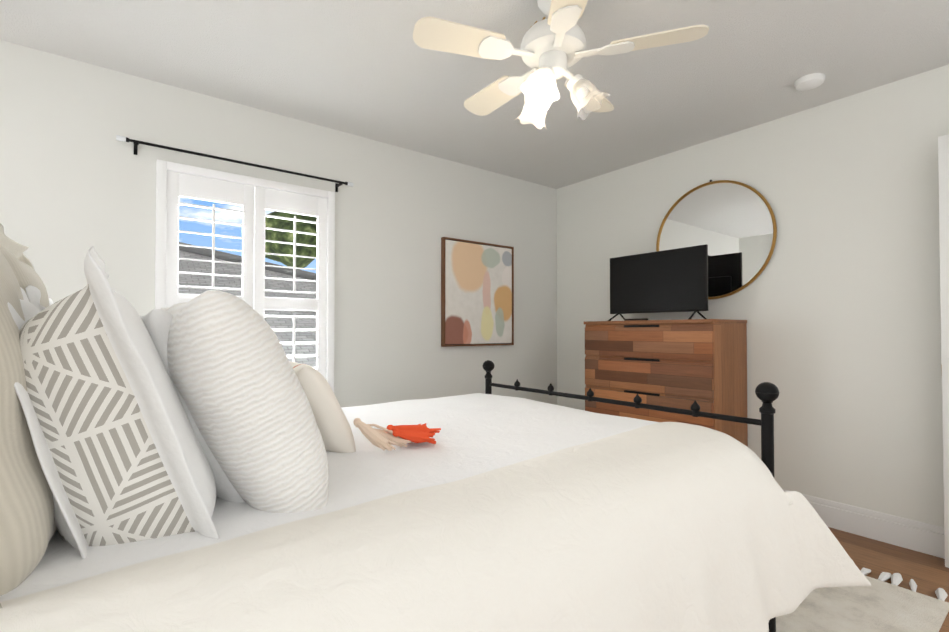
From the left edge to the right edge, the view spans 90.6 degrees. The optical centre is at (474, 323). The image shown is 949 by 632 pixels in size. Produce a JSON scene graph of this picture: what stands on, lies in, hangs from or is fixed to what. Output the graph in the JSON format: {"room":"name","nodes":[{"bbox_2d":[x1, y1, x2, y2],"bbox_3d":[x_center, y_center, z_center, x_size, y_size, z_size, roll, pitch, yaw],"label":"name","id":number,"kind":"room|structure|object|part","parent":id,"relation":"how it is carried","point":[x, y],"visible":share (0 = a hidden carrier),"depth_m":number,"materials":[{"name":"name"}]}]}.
{"room":"bedroom","nodes":[
{"label":"bedroom","id":0,"kind":"room"},
{"bbox_2d":[0,40,556,407],"bbox_3d":[-0.793,-0.046,3.243,4.110,2.440,0.140,1,-1,-38],"label":"wall","id":1,"kind":"structure","parent":0,"point":[77,180],"depth_m":3.05,"materials":[{"name":"white paint"}]},
{"bbox_2d":[116,135,353,191],"bbox_3d":[-1.302,-0.894,2.720,1.230,0.058,0.087,1,-1,-38],"label":"curtain rod","id":2,"kind":"object","parent":1,"relation":"attached to","point":[136,143],"visible":1,"depth_m":2.60,"materials":[{"name":"black metal"}]},
{"bbox_2d":[155,159,334,391],"bbox_3d":[-1.297,-0.144,2.760,0.960,1.420,0.112,1,-1,-38],"label":"window shutters","id":3,"kind":"object","parent":1,"relation":"attached to","point":[254,197],"visible":0.62,"depth_m":2.76,"materials":[{"name":"white wood"}]},
{"bbox_2d":[441,237,513,346],"bbox_3d":[0.039,-0.233,3.772,0.710,0.830,0.040,1,-1,-38],"label":"picture","id":4,"kind":"object","parent":1,"relation":"attached to","point":[477,293],"visible":1,"depth_m":3.73,"materials":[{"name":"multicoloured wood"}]},
{"bbox_2d":[0,0,948,188],"bbox_3d":[0.328,-1.340,1.811,4.230,0.100,3.930,1,-1,-38],"label":"ceiling","id":5,"kind":"structure","parent":0,"point":[371,69],"depth_m":2.31,"materials":[{"name":"white paint"}]},
{"bbox_2d":[413,0,708,128],"bbox_3d":[0.282,-1.035,1.853,1.049,0.507,1.011,1,-1,-38],"label":"ceiling fan","id":6,"kind":"object","parent":5,"relation":"hanging from","point":[552,48],"visible":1,"depth_m":1.74,"materials":[{"name":"white"}]},
{"bbox_2d":[794,73,824,90],"bbox_3d":[1.760,-1.260,2.467,0.134,0.038,0.134,1,-1,-38],"label":"smoke detector","id":7,"kind":"object","parent":5,"relation":"attached to","point":[809,81],"visible":1,"depth_m":2.44,"materials":[{"name":"white plastic"}]},
{"bbox_2d":[557,64,948,526],"bbox_3d":[1.942,-0.051,2.948,0.140,2.440,3.670,1,-1,-38],"label":"wall","id":8,"kind":"structure","parent":0,"point":[836,304],"depth_m":2.69,"materials":[{"name":"white paint"}]},
{"bbox_2d":[656,180,776,299],"bbox_3d":[1.623,-0.575,3.229,0.031,0.827,0.810,1,-1,-38],"label":"mirror","id":9,"kind":"object","parent":8,"relation":"attached to","point":[731,224],"visible":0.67,"depth_m":3.15,"materials":[{"name":"silver glass"}]},
{"bbox_2d":[782,489,944,558],"bbox_3d":[1.843,1.094,2.930,0.016,0.150,3.510,1,-1,-38],"label":"baseboard","id":10,"kind":"structure","parent":8,"relation":"attached to","point":[922,537],"depth_m":2.49,"materials":[{"name":"white wood"}]},
{"bbox_2d":[938,135,948,567],"bbox_3d":[2.472,0.124,1.915,0.150,2.033,0.812,1,-1,-38],"label":"door","id":11,"kind":"structure","parent":8,"relation":"in","point":[943,154],"depth_m":2.21,"materials":[{"name":"white wood"}]},
{"bbox_2d":[828,527,948,631],"bbox_3d":[0.328,1.175,1.771,4.230,0.050,3.930,1,-1,-38],"label":"floor","id":12,"kind":"structure","parent":0,"point":[928,574],"depth_m":2.26,"materials":[{"name":"brown wood"}]},
{"bbox_2d":[584,319,747,446],"bbox_3d":[1.288,0.579,3.261,0.460,1.190,0.955,1,-1,-38],"label":"dresser","id":13,"kind":"object","parent":12,"relation":"on","point":[683,364],"visible":0.67,"depth_m":2.99,"materials":[{"name":"brown wood"}]},
{"bbox_2d":[608,244,707,320],"bbox_3d":[1.242,-0.258,3.272,0.274,0.480,0.735,1,-1,-38],"label":"tv","id":14,"kind":"object","parent":13,"relation":"on","point":[673,280],"visible":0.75,"depth_m":3.23,"materials":[{"name":"black plastic"}]},
{"bbox_2d":[776,560,948,631],"bbox_3d":[0.022,1.136,1.965,3.242,0.037,2.430,1,-1,-38],"label":"rug","id":15,"kind":"object","parent":12,"relation":"on","point":[879,604],"visible":0.08,"depth_m":1.86,"materials":[{"name":"fabric"}]},
{"bbox_2d":[0,223,870,631],"bbox_3d":[-0.167,0.442,1.578,2.377,1.384,1.830,1,-1,-38],"label":"bed","id":16,"kind":"object","parent":15,"relation":"on","point":[212,461],"visible":1,"depth_m":0.87,"materials":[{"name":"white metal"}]},
{"bbox_2d":[140,309,244,502],"bbox_3d":[-0.700,0.181,1.139,0.160,0.440,0.580,-26,15,-35],"label":"pillow","id":17,"kind":"object","parent":16,"relation":"on","point":[158,323],"depth_m":0.90,"materials":[{"name":"white fabric"}]},
{"bbox_2d":[0,393,870,631],"bbox_3d":[-0.126,0.627,1.597,2.313,0.527,1.845,1,-1,-38],"label":"duvet","id":18,"kind":"object","parent":16,"relation":"on","point":[519,514],"depth_m":0.97,"materials":[{"name":"fabric"}]},
{"bbox_3d":[-0.286,0.476,1.579,2.185,1.315,1.594,1,-1,-38],"label":"frame","id":19,"kind":"part","parent":16,"relation":"part of","materials":[{"name":"black metal"}]},
{"label":"outside","id":20,"kind":"structure","parent":0,"visible":0},
{"bbox_2d":[178,242,316,367],"bbox_3d":[-3.387,-0.475,5.174,13.236,3.459,5.915,1,-1,-38],"label":"house","id":21,"kind":"structure","parent":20,"point":[185,252],"depth_m":5.19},
{"bbox_2d":[265,211,316,269],"bbox_3d":[-2.474,-2.101,12.313,5.390,6.839,4.113,1,-1,-38],"label":"tree","id":22,"kind":"object","parent":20,"point":[283,248],"visible":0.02,"depth_m":11.40,"materials":[{"name":"green plant"}]}
]}

